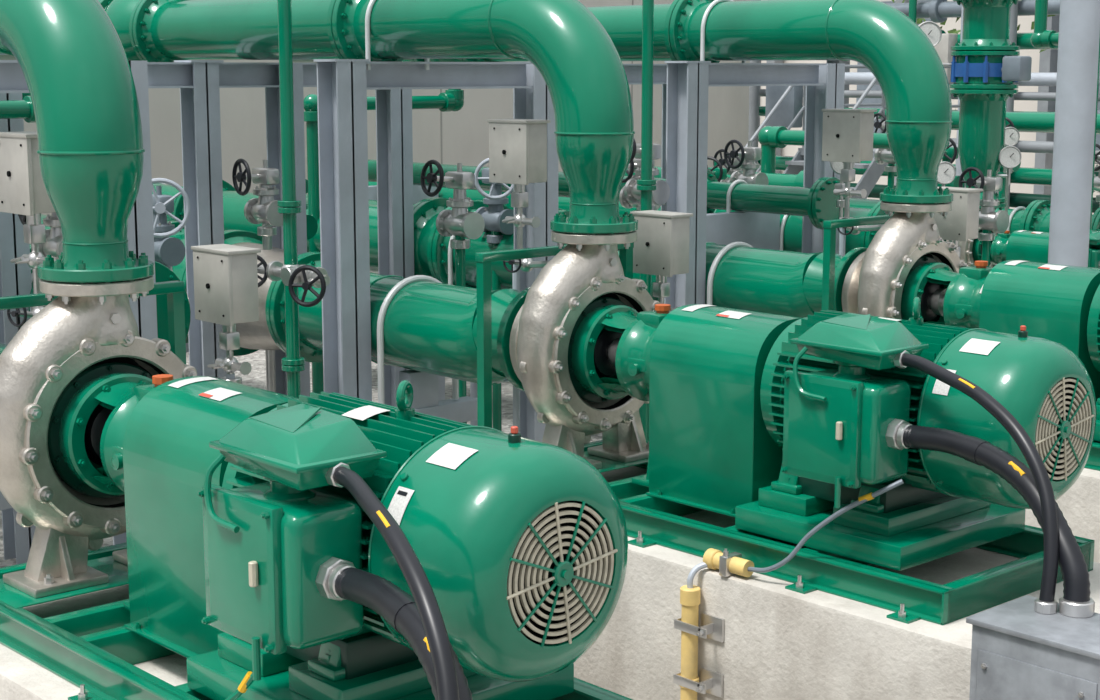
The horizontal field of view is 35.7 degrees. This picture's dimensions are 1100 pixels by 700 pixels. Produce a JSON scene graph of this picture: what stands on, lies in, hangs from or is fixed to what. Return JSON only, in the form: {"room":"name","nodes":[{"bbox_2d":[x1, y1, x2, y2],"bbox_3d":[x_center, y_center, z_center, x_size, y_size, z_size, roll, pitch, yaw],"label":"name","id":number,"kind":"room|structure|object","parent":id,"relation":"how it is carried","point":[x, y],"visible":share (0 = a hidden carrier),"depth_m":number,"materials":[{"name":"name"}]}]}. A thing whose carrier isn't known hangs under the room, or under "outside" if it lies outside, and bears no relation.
{"room":"mechanical room","nodes":[
{"label":"mechanical room","id":0,"kind":"room"},
{"bbox_2d":[23,0,750,215],"bbox_3d":[-5.313,-2.031,15.521,21.200,4.700,0.305,-8,13,-42],"label":"wall","id":1,"kind":"structure","parent":0,"point":[461,136],"depth_m":18.93,"materials":[{"name":"concrete"}]},
{"bbox_2d":[492,383,501,430],"label":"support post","id":2,"kind":"object","parent":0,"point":[496,388],"depth_m":10.96,"materials":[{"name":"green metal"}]},
{"bbox_3d":[5.030,-2.200,31.680,90.000,0.200,80.000,-8,13,-42],"label":"floor","id":3,"kind":"structure","parent":0,"visible":0},
{"bbox_2d":[0,343,12,509],"bbox_3d":[-4.171,0.421,9.322,0.820,1.870,6.560,-8,13,-42],"label":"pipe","id":4,"kind":"object","parent":3,"relation":"on","point":[4,504],"visible":0.02,"depth_m":7.77,"materials":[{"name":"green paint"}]},
{"bbox_2d":[0,96,35,122],"bbox_3d":[-3.102,0.009,9.198,0.972,2.722,0.145,-8,13,-42],"label":"pipe","id":5,"kind":"object","parent":3,"relation":"on","point":[9,109],"visible":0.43,"depth_m":9.16,"materials":[{"name":"green metal"}]},
{"bbox_2d":[22,93,29,99],"bbox_3d":[-3.349,-0.579,11.614,0.745,3.100,0.145,-8,13,-42],"label":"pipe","id":6,"kind":"object","parent":3,"relation":"on","point":[23,94],"visible":0.02,"depth_m":11.26,"materials":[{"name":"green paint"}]},
{"bbox_2d":[0,131,55,326],"bbox_3d":[-2.098,0.410,7.114,0.243,2.606,0.520,-8,13,-42],"label":"instrument box","id":7,"kind":"object","parent":3,"relation":"on","point":[23,191],"visible":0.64,"depth_m":6.96,"materials":[{"name":"metal"}]},
{"bbox_2d":[18,212,62,258],"bbox_3d":[-2.379,0.338,8.275,0.262,2.333,0.260,-8,13,-42],"label":"valve","id":8,"kind":"object","parent":3,"relation":"on","point":[53,246],"visible":0.18,"depth_m":8.11,"materials":[{"name":"silver metal"}]},
{"bbox_2d":[0,60,157,544],"bbox_3d":[-2.606,0.099,8.053,1.704,2.917,0.304,-8,13,-42],"label":"support frame","id":9,"kind":"object","parent":3,"relation":"on","point":[140,233],"visible":0.08,"depth_m":8.35,"materials":[{"name":"grey metal"}]},
{"bbox_2d":[0,281,185,363],"bbox_3d":[-1.980,0.342,7.027,1.090,1.170,0.140,-8,13,-42],"label":"support stand","id":10,"kind":"object","parent":3,"relation":"on","point":[175,290],"visible":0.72,"depth_m":7.26,"materials":[{"name":"metal"}]},
{"bbox_2d":[0,584,186,699],"bbox_3d":[-1.001,1.513,5.971,1.340,0.800,3.520,-8,13,-42],"label":"concrete plinth","id":11,"kind":"object","parent":3,"relation":"on","point":[21,678],"visible":0.02,"depth_m":5.95,"materials":[{"name":"white concrete"}]},
{"bbox_2d":[29,245,190,549],"bbox_3d":[-4.224,0.072,11.416,0.800,1.880,6.067,-8,13,-42],"label":"pipe","id":12,"kind":"object","parent":3,"relation":"on","point":[163,273],"visible":0.07,"depth_m":9.22,"materials":[{"name":"metal"}]},
{"bbox_2d":[191,244,260,383],"bbox_3d":[-1.436,0.577,7.704,0.178,2.086,0.310,-8,13,-42],"label":"instrument box","id":13,"kind":"object","parent":3,"relation":"on","point":[225,275],"visible":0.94,"depth_m":7.50,"materials":[{"name":"metal"}]},
{"bbox_2d":[232,159,282,249],"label":"valve","id":14,"kind":"object","parent":3,"relation":"on","point":[262,208],"depth_m":10.38,"materials":[{"name":"silver metal"}]},
{"bbox_2d":[265,350,275,391],"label":"pipe","id":15,"kind":"object","parent":3,"relation":"on","point":[270,354],"depth_m":10.59,"materials":[{"name":"silver metal"}]},
{"bbox_2d":[30,214,529,422],"bbox_3d":[-2.234,0.114,11.194,0.820,1.870,6.560,-8,13,-42],"label":"pipe","id":16,"kind":"object","parent":3,"relation":"on","point":[426,326],"visible":0.35,"depth_m":9.31,"materials":[{"name":"green metal"}]},
{"bbox_2d":[257,0,329,397],"bbox_3d":[-1.372,-0.936,8.852,0.702,4.700,0.251,9,13,42],"label":"riser pipe","id":17,"kind":"object","parent":3,"relation":"on","point":[293,275],"visible":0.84,"depth_m":8.89,"materials":[{"name":"green metal"}]},
{"bbox_2d":[0,350,601,567],"bbox_3d":[-3.342,0.768,12.732,8.800,0.080,6.900,-8,13,-42],"label":"gravel bed","id":18,"kind":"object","parent":3,"relation":"on","point":[256,378],"visible":0.02,"depth_m":15.14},
{"bbox_2d":[0,93,35,564],"bbox_3d":[-3.558,-0.074,9.107,1.722,2.917,0.272,-8,13,-42],"label":"support frame","id":19,"kind":"object","parent":18,"relation":"on","point":[15,279],"visible":0.1,"depth_m":9.48,"materials":[{"name":"grey metal"}]},
{"bbox_2d":[152,178,190,270],"bbox_3d":[-2.175,0.229,9.649,0.326,2.423,0.473,-2,10,-15],"label":"valve","id":20,"kind":"object","parent":18,"relation":"on","point":[168,251],"visible":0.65,"depth_m":9.49,"materials":[{"name":"silver metal"}]},
{"bbox_2d":[147,60,413,406],"bbox_3d":[-1.658,-0.354,10.812,1.986,2.917,0.272,-8,13,-42],"label":"support frame","id":21,"kind":"object","parent":18,"relation":"on","point":[199,82],"visible":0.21,"depth_m":10.54,"materials":[{"name":"grey metal"}]},
{"bbox_2d":[305,179,307,193],"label":"valve","id":22,"kind":"object","parent":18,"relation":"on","point":[306,180],"depth_m":11.12,"materials":[{"name":"green metal"}]},
{"bbox_2d":[306,215,317,238],"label":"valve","id":23,"kind":"object","parent":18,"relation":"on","point":[312,224],"depth_m":11.13,"materials":[{"name":"green metal"}]},
{"bbox_2d":[368,159,844,249],"bbox_3d":[-0.102,-0.483,13.962,0.800,2.150,6.067,-8,13,-42],"label":"pipe","id":24,"kind":"object","parent":18,"relation":"on","point":[754,220],"visible":0.29,"depth_m":12.15,"materials":[{"name":"green metal"}]},
{"bbox_2d":[623,64,666,210],"bbox_3d":[0.436,-0.663,12.693,1.722,2.917,0.272,-8,13,-42],"label":"support frame","id":25,"kind":"object","parent":18,"relation":"on","point":[633,72],"visible":0.05,"depth_m":12.83,"materials":[{"name":"grey metal"}]},
{"bbox_2d":[0,542,632,699],"bbox_3d":[-1.008,1.052,5.902,1.230,0.131,2.800,-8,13,-42],"label":"base frame","id":26,"kind":"object","parent":3,"relation":"on","point":[91,649],"visible":0.26,"depth_m":5.97,"materials":[{"name":"green metal"}]},
{"bbox_2d":[0,276,196,609],"bbox_3d":[-1.649,0.315,6.437,0.878,1.153,0.980,-8,13,-42],"label":"pump","id":27,"kind":"object","parent":26,"relation":"on","point":[73,376],"visible":0.75,"depth_m":6.34,"materials":[{"name":"silver metal"}]},
{"bbox_2d":[0,0,154,283],"bbox_3d":[-3.836,-1.394,8.651,0.600,1.551,6.715,-8,13,-42],"label":"pipe","id":28,"kind":"object","parent":27,"relation":"on","point":[72,59],"visible":0.98,"depth_m":6.28,"materials":[{"name":"green metal"}]},
{"bbox_2d":[123,376,298,657],"bbox_3d":[-1.075,0.555,5.896,0.590,0.860,0.630,-8,13,-42],"label":"guard","id":29,"kind":"object","parent":26,"relation":"on","point":[167,453],"visible":0.47,"depth_m":5.75,"materials":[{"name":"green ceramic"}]},
{"bbox_2d":[186,380,627,699],"bbox_3d":[-0.468,0.607,5.089,1.065,1.014,1.328,-8,13,-42],"label":"motor","id":30,"kind":"object","parent":26,"relation":"on","point":[520,544],"visible":0.95,"depth_m":4.74,"materials":[{"name":"green metal"}]},
{"bbox_2d":[225,671,253,699],"bbox_3d":[-0.937,1.083,4.853,0.278,0.402,0.041,5,11,28],"label":"cable","id":31,"kind":"object","parent":30,"relation":"attached to","point":[248,680],"visible":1,"depth_m":4.78,"materials":[{"name":"yellow plastic"}]},
{"bbox_2d":[334,467,472,699],"bbox_3d":[-0.352,0.762,4.270,0.174,0.740,1.058,-3,10,-20],"label":"power cable","id":32,"kind":"object","parent":30,"relation":"attached to","point":[418,617],"visible":1,"depth_m":4.24,"materials":[{"name":"black rubber"}]},
{"bbox_2d":[152,180,568,425],"bbox_3d":[-2.022,-0.262,13.050,0.800,2.010,6.367,-8,13,-42],"label":"pipe","id":33,"kind":"object","parent":3,"relation":"on","point":[434,257],"visible":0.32,"depth_m":11.36,"materials":[{"name":"green metal"}]},
{"bbox_2d":[474,158,513,247],"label":"valve","id":34,"kind":"object","parent":33,"relation":"attached to","point":[494,214],"depth_m":10.71,"materials":[{"name":"silver metal"}]},
{"bbox_2d":[304,89,463,393],"bbox_3d":[-1.207,-0.595,12.765,1.445,2.760,0.145,-8,13,-42],"label":"pipe","id":35,"kind":"object","parent":3,"relation":"on","point":[449,100],"visible":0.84,"depth_m":12.22,"materials":[{"name":"green metal"}]},
{"bbox_2d":[314,59,557,441],"bbox_3d":[-0.602,-0.197,9.853,1.704,2.917,0.304,-8,13,-42],"label":"support frame","id":36,"kind":"object","parent":3,"relation":"on","point":[343,85],"visible":0.52,"depth_m":9.34,"materials":[{"name":"grey metal"}]},
{"bbox_2d":[420,160,484,423],"bbox_3d":[-0.583,0.062,10.159,0.302,2.387,0.260,-8,13,-42],"label":"valve","id":37,"kind":"object","parent":3,"relation":"on","point":[458,222],"visible":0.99,"depth_m":10.01,"materials":[{"name":"silver metal"}]},
{"bbox_2d":[487,119,550,432],"bbox_3d":[-0.119,0.105,8.971,0.243,2.606,0.520,-8,13,-42],"label":"instrument box","id":38,"kind":"object","parent":3,"relation":"on","point":[517,147],"visible":0.84,"depth_m":8.84,"materials":[{"name":"metal"}]},
{"bbox_2d":[476,242,633,427],"bbox_3d":[0.025,0.046,8.826,1.090,1.170,0.140,-8,13,-42],"label":"support stand","id":39,"kind":"object","parent":3,"relation":"on","point":[483,259],"visible":0.52,"depth_m":8.49,"materials":[{"name":"metal"}]},
{"bbox_2d":[306,194,866,400],"bbox_3d":[-0.263,-0.188,13.031,0.820,1.870,6.560,-8,13,-42],"label":"pipe","id":40,"kind":"object","parent":3,"relation":"on","point":[739,275],"visible":0.08,"depth_m":10.86,"materials":[{"name":"green metal"}]},
{"bbox_2d":[368,181,893,253],"bbox_3d":[0.312,-0.477,14.481,0.800,1.970,6.367,-8,13,-42],"label":"pipe","id":41,"kind":"object","parent":3,"relation":"on","point":[790,239],"visible":0.03,"depth_m":12.49,"materials":[{"name":"metal"}]},
{"bbox_2d":[624,167,640,210],"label":"valve","id":42,"kind":"object","parent":3,"relation":"on","point":[631,193],"depth_m":11.13,"materials":[{"name":"silver metal"}]},
{"bbox_2d":[629,139,640,163],"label":"valve","id":43,"kind":"object","parent":3,"relation":"on","point":[636,152],"depth_m":10.98,"materials":[{"name":"silver metal"}]},
{"bbox_2d":[618,0,655,440],"bbox_3d":[0.600,-1.216,10.556,0.702,4.700,0.251,9,13,42],"label":"riser pipe","id":44,"kind":"object","parent":3,"relation":"on","point":[646,184],"visible":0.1,"depth_m":10.58,"materials":[{"name":"green metal"}]},
{"bbox_2d":[619,158,660,409],"bbox_3d":[0.582,-0.210,11.738,0.262,2.333,0.260,-8,13,-42],"label":"valve","id":45,"kind":"object","parent":3,"relation":"on","point":[635,163],"visible":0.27,"depth_m":11.57,"materials":[{"name":"silver metal"}]},
{"bbox_2d":[652,144,669,209],"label":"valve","id":46,"kind":"object","parent":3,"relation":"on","point":[660,194],"depth_m":11.01,"materials":[{"name":"silver metal"}]},
{"bbox_2d":[630,210,692,311],"bbox_3d":[0.594,0.293,9.310,0.178,2.086,0.310,-8,13,-42],"label":"instrument box","id":47,"kind":"object","parent":3,"relation":"on","point":[661,246],"visible":0.53,"depth_m":9.10,"materials":[{"name":"metal"}]},
{"bbox_2d":[673,548,753,699],"bbox_3d":[0.673,1.268,7.111,0.215,0.915,0.290,-8,13,-42],"label":"conduit","id":48,"kind":"object","parent":3,"relation":"on","point":[728,564],"visible":1,"depth_m":7.10,"materials":[{"name":"yellow metal"}]},
{"bbox_2d":[624,166,803,186],"bbox_3d":[1.358,-0.760,16.130,0.290,1.995,3.390,-8,13,-42],"label":"pipe","id":49,"kind":"object","parent":3,"relation":"on","point":[778,179],"visible":0.03,"depth_m":15.11,"materials":[{"name":"green metal"}]},
{"bbox_2d":[707,156,726,181],"bbox_3d":[1.349,-0.416,14.297,0.283,2.409,0.306,-8,13,-42],"label":"valve","id":50,"kind":"object","parent":3,"relation":"on","point":[719,172],"visible":0.15,"depth_m":14.09,"materials":[{"name":"green metal"}]},
{"bbox_2d":[724,139,767,184],"bbox_3d":[1.510,-0.478,13.371,0.262,2.333,0.260,-8,13,-42],"label":"valve","id":51,"kind":"object","parent":3,"relation":"on","point":[749,154],"visible":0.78,"depth_m":13.18,"materials":[{"name":"silver metal"}]},
{"bbox_2d":[664,61,844,307],"bbox_3d":[1.402,-0.492,11.653,1.704,2.917,0.304,-8,13,-42],"label":"support frame","id":52,"kind":"object","parent":3,"relation":"on","point":[688,82],"visible":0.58,"depth_m":11.12,"materials":[{"name":"grey metal"}]},
{"bbox_2d":[758,126,889,172],"bbox_3d":[2.562,-0.818,15.382,0.203,2.352,1.803,-8,13,-42],"label":"pipe","id":53,"kind":"object","parent":3,"relation":"on","point":[770,138],"visible":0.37,"depth_m":15.64,"materials":[{"name":"green metal"}]},
{"bbox_2d":[574,466,1099,699],"bbox_3d":[0.936,1.206,7.843,1.340,0.800,3.520,-8,13,-42],"label":"concrete plinth","id":54,"kind":"object","parent":3,"relation":"on","point":[780,643],"visible":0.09,"depth_m":6.95,"materials":[{"name":"beige concrete"}]},
{"bbox_2d":[583,440,1094,624],"bbox_3d":[0.929,0.745,7.775,1.230,0.131,2.800,-8,13,-42],"label":"base frame","id":55,"kind":"object","parent":3,"relation":"on","point":[650,520],"visible":0.34,"depth_m":6.92,"materials":[{"name":"green metal"}]},
{"bbox_2d":[509,231,670,486],"bbox_3d":[0.288,0.008,8.309,0.878,1.153,0.980,-8,13,-42],"label":"pump","id":56,"kind":"object","parent":55,"relation":"on","point":[582,334],"visible":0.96,"depth_m":8.20,"materials":[{"name":"silver metal"}]},
{"bbox_2d":[0,0,637,234],"bbox_3d":[-1.899,-1.701,10.524,0.600,1.551,6.715,-8,13,-42],"label":"pipe","id":57,"kind":"object","parent":56,"relation":"on","point":[582,70],"visible":0.86,"depth_m":8.64,"materials":[{"name":"green metal"}]},
{"bbox_2d":[646,304,800,516],"bbox_3d":[0.862,0.247,7.768,0.590,0.860,0.630,-8,13,-42],"label":"guard","id":58,"kind":"object","parent":55,"relation":"on","point":[711,446],"visible":0.7,"depth_m":7.57,"materials":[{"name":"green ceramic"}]},
{"bbox_2d":[735,297,1096,570],"bbox_3d":[1.470,0.300,6.962,1.065,1.014,1.328,-8,13,-42],"label":"motor","id":59,"kind":"object","parent":55,"relation":"on","point":[838,398],"visible":0.92,"depth_m":6.67,"materials":[{"name":"green metal"}]},
{"bbox_2d":[747,479,903,572],"bbox_3d":[1.081,0.705,6.775,0.640,0.463,0.058,5,11,29],"label":"cable","id":60,"kind":"object","parent":59,"relation":"attached to","point":[870,496],"visible":1,"depth_m":6.75,"materials":[{"name":"grey rubber"}]},
{"bbox_2d":[901,353,1090,601],"bbox_3d":[1.585,0.455,6.143,0.174,0.740,1.058,-3,10,-20],"label":"power cable","id":61,"kind":"object","parent":59,"relation":"attached to","point":[1061,547],"visible":0.99,"depth_m":5.96,"materials":[{"name":"black rubber"}]},
{"bbox_2d":[830,161,854,253],"bbox_3d":[1.957,-0.184,11.590,0.163,2.330,0.090,3,10,17],"label":"valve","id":62,"kind":"object","parent":3,"relation":"on","point":[836,167],"visible":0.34,"depth_m":11.42,"materials":[{"name":"silver metal"}]},
{"bbox_2d":[745,65,959,198],"bbox_3d":[3.283,-1.741,19.246,4.200,2.922,1.152,-8,13,-42],"label":"metal staircase","id":63,"kind":"structure","parent":3,"relation":"on","point":[873,172],"depth_m":18.98,"materials":[{"name":"grey metal"}]},
{"bbox_2d":[822,109,883,256],"bbox_3d":[1.933,-0.218,10.879,0.243,2.606,0.520,-8,13,-42],"label":"instrument box","id":64,"kind":"object","parent":3,"relation":"on","point":[847,134],"visible":0.82,"depth_m":10.74,"materials":[{"name":"metal"}]},
{"bbox_2d":[822,214,892,310],"bbox_3d":[2.029,-0.249,10.626,1.090,1.170,0.140,-8,13,-42],"label":"support stand","id":65,"kind":"object","parent":3,"relation":"on","point":[829,240],"visible":0.42,"depth_m":10.25,"materials":[{"name":"metal"}]},
{"bbox_2d":[748,0,1099,212],"bbox_3d":[6.386,-2.934,19.793,0.776,5.100,17.000,-8,13,-42],"label":"rack","id":66,"kind":"object","parent":3,"relation":"on","point":[938,11],"visible":0.09,"depth_m":21.00,"materials":[{"name":"grey metal"}]},
{"bbox_2d":[758,0,1099,213],"bbox_3d":[4.461,-5.860,33.294,0.700,6.500,36.000,-8,13,-42],"label":"building","id":67,"kind":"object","parent":3,"relation":"on","point":[1045,61],"visible":0.09,"depth_m":29.38,"materials":[{"name":"concrete"}]},
{"bbox_2d":[937,161,955,186],"bbox_3d":[2.761,-0.221,12.120,0.163,2.230,0.090,3,10,17],"label":"pressure gauge","id":68,"kind":"object","parent":3,"relation":"on","point":[946,171],"visible":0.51,"depth_m":11.93,"materials":[{"name":"silver metal"}]},
{"bbox_2d":[935,186,982,257],"bbox_3d":[2.617,-0.016,11.193,0.178,2.086,0.310,-8,13,-42],"label":"instrument box","id":69,"kind":"object","parent":3,"relation":"on","point":[961,223],"visible":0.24,"depth_m":10.96,"materials":[{"name":"metal"}]},
{"bbox_2d":[850,198,1099,264],"bbox_3d":[2.134,-0.694,16.331,0.800,1.800,7.067,-8,13,-42],"label":"pipe","id":70,"kind":"object","parent":3,"relation":"on","point":[1036,217],"visible":0.12,"depth_m":14.00,"materials":[{"name":"green metal"}]},
{"bbox_2d":[1093,144,1099,206],"bbox_3d":[4.436,-0.510,13.872,0.262,2.333,0.260,-8,13,-42],"label":"valve","id":71,"kind":"object","parent":70,"relation":"attached to","point":[1096,187],"visible":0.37,"depth_m":13.74,"materials":[{"name":"silver metal"}]},
{"bbox_2d":[959,167,1008,266],"bbox_3d":[3.070,-0.122,12.264,0.302,2.387,0.260,-8,13,-42],"label":"valve","id":72,"kind":"object","parent":3,"relation":"on","point":[989,220],"visible":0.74,"depth_m":12.10,"materials":[{"name":"silver metal"}]},
{"bbox_2d":[951,111,1099,133],"bbox_3d":[4.533,-0.868,15.136,0.261,2.530,3.261,-8,13,-42],"label":"pipe","id":73,"kind":"object","parent":3,"relation":"on","point":[1040,122],"visible":0.02,"depth_m":15.14,"materials":[{"name":"green metal"}]},
{"bbox_2d":[966,595,1099,699],"bbox_3d":[1.707,1.402,5.722,0.376,1.100,0.530,-8,13,-42],"label":"junction box","id":74,"kind":"object","parent":3,"relation":"on","point":[1027,647],"visible":0.98,"depth_m":5.61,"materials":[{"name":"silver metal"}]},
{"bbox_2d":[1025,468,1099,562],"bbox_3d":[2.907,0.904,9.680,1.340,0.800,3.520,-8,13,-42],"label":"concrete plinth","id":75,"kind":"object","parent":3,"relation":"on","point":[1080,505],"visible":0.02,"depth_m":8.82,"materials":[{"name":"beige concrete"}]},
{"bbox_2d":[1048,0,1099,266],"bbox_3d":[3.500,-1.750,11.339,0.400,5.500,0.400,-8,13,-42],"label":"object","id":76,"kind":"structure","parent":3,"relation":"on","point":[1079,20],"depth_m":11.29,"materials":[{"name":"grey metal"}]},
{"bbox_2d":[1084,441,1099,470],"bbox_3d":[2.900,0.444,9.611,1.230,0.131,2.800,-8,13,-42],"label":"base frame","id":77,"kind":"object","parent":3,"relation":"on","point":[1093,462],"visible":0.02,"depth_m":8.92,"materials":[{"name":"green metal"}]},
{"bbox_2d":[842,201,991,328],"bbox_3d":[2.259,-0.294,10.146,0.878,1.153,0.980,-8,13,-42],"label":"pump","id":78,"kind":"object","parent":77,"relation":"on","point":[907,258],"visible":0.62,"depth_m":10.00,"materials":[{"name":"silver metal"}]},
{"bbox_2d":[293,0,952,203],"bbox_3d":[0.072,-2.003,12.360,0.600,1.551,6.715,-8,13,-42],"label":"pipe","id":79,"kind":"object","parent":78,"relation":"on","point":[909,71],"visible":0.62,"depth_m":10.28,"materials":[{"name":"green metal"}]},
{"bbox_2d":[979,260,1099,400],"bbox_3d":[2.833,-0.054,9.605,0.590,0.860,0.630,-8,13,-42],"label":"guard","id":80,"kind":"object","parent":77,"relation":"on","point":[1053,302],"visible":0.56,"depth_m":9.37,"materials":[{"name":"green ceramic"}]},
{"bbox_2d":[1087,285,1099,441],"bbox_3d":[3.440,-0.002,8.798,1.065,1.014,1.328,-8,13,-42],"label":"motor","id":81,"kind":"object","parent":77,"relation":"on","point":[1093,326],"visible":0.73,"depth_m":9.09,"materials":[{"name":"green metal"}]},
{"bbox_3d":[5.671,0.162,13.135,4.600,1.145,6.500,-8,13,-42],"label":"concrete platform","id":82,"kind":"object","parent":3,"relation":"on","visible":0},
{"bbox_2d":[942,138,958,163],"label":"valve","id":83,"kind":"object","parent":82,"relation":"on","point":[951,155],"depth_m":14.05,"materials":[{"name":"green metal"}]},
{"bbox_2d":[937,176,964,187],"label":"valve","id":84,"kind":"object","parent":82,"relation":"on","point":[955,183],"depth_m":14.07,"materials":[{"name":"green metal"}]},
{"bbox_2d":[998,166,1005,196],"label":"valve","id":85,"kind":"object","parent":82,"relation":"on","point":[1001,170],"depth_m":15.25,"materials":[{"name":"green metal"}]},
{"bbox_2d":[1005,117,1014,127],"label":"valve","id":86,"kind":"object","parent":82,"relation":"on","point":[1007,119],"depth_m":15.01,"materials":[{"name":"green metal"}]},
{"bbox_2d":[1003,127,1019,212],"bbox_3d":[3.782,-1.215,14.132,0.163,1.260,0.090,3,10,17],"label":"pressure gauge","id":87,"kind":"object","parent":82,"relation":"on","point":[1012,136],"visible":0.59,"depth_m":14.03,"materials":[{"name":"silver metal"}]},
{"bbox_2d":[1012,162,1020,170],"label":"valve","id":88,"kind":"object","parent":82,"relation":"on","point":[1016,168],"depth_m":15.17,"materials":[{"name":"green metal"}]},
{"bbox_2d":[1031,0,1058,48],"bbox_3d":[4.279,-1.938,13.287,0.145,2.960,1.245,-8,13,-42],"label":"pipe","id":89,"kind":"object","parent":82,"relation":"on","point":[1041,37],"visible":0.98,"depth_m":13.54,"materials":[{"name":"green metal"}]},
{"bbox_2d":[1090,39,1099,228],"bbox_3d":[4.084,-1.777,12.928,0.174,2.760,0.174,-8,13,-42],"label":"pipe","id":90,"kind":"object","parent":82,"relation":"on","point":[1099,39],"visible":0.05,"depth_m":12.92,"materials":[{"name":"grey metal"}]},
{"bbox_3d":[3.630,-0.363,12.581,0.677,0.072,1.540,-8,13,-42],"label":"base frame","id":91,"kind":"object","parent":82,"relation":"on","visible":0},
{"bbox_2d":[946,209,1010,267],"bbox_3d":[3.277,-0.769,12.875,0.483,0.634,0.539,-8,13,-42],"label":"pump","id":92,"kind":"object","parent":91,"relation":"on","point":[971,249],"visible":0.22,"depth_m":12.76,"materials":[{"name":"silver metal"}]},
{"bbox_2d":[918,0,1031,210],"bbox_3d":[3.206,-2.375,12.694,0.865,2.705,0.522,6,11,33],"label":"vertical pipe","id":93,"kind":"object","parent":92,"relation":"on","point":[985,65],"visible":0.83,"depth_m":12.60,"materials":[{"name":"green metal"}]},
{"bbox_2d":[1006,230,1048,262],"bbox_3d":[3.593,-0.637,12.577,0.324,0.473,0.346,-8,13,-42],"label":"guard","id":94,"kind":"object","parent":91,"relation":"on","point":[1030,246],"visible":0.36,"depth_m":12.47,"materials":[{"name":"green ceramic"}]},
{"bbox_2d":[1088,229,1099,267],"bbox_3d":[3.927,-0.608,12.133,0.586,0.558,0.730,-8,13,-42],"label":"motor","id":95,"kind":"object","parent":91,"relation":"on","point":[1094,236],"visible":0.08,"depth_m":11.91,"materials":[{"name":"green metal"}]},
{"bbox_3d":[1.909,-0.126,18.181,6.000,0.080,5.600,-8,13,-42],"label":"gravel bed","id":96,"kind":"object","parent":3,"relation":"on","visible":0},
{"bbox_2d":[874,113,896,187],"bbox_3d":[3.007,-0.934,15.362,0.302,2.387,0.260,-8,13,-42],"label":"valve","id":97,"kind":"object","parent":96,"relation":"on","point":[881,156],"visible":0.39,"depth_m":15.25,"materials":[{"name":"silver metal"}]},
{"bbox_3d":[0.762,-0.601,15.766,0.800,1.800,7.067,-8,13,-42],"label":"pipe","id":98,"kind":"object","parent":3,"relation":"on","visible":0},
{"bbox_2d":[713,149,743,181],"bbox_3d":[1.590,-0.605,15.068,0.262,2.333,0.260,-8,13,-42],"label":"valve","id":99,"kind":"object","parent":98,"relation":"attached to","point":[730,171],"visible":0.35,"depth_m":14.86,"materials":[{"name":"silver metal"}]}
]}

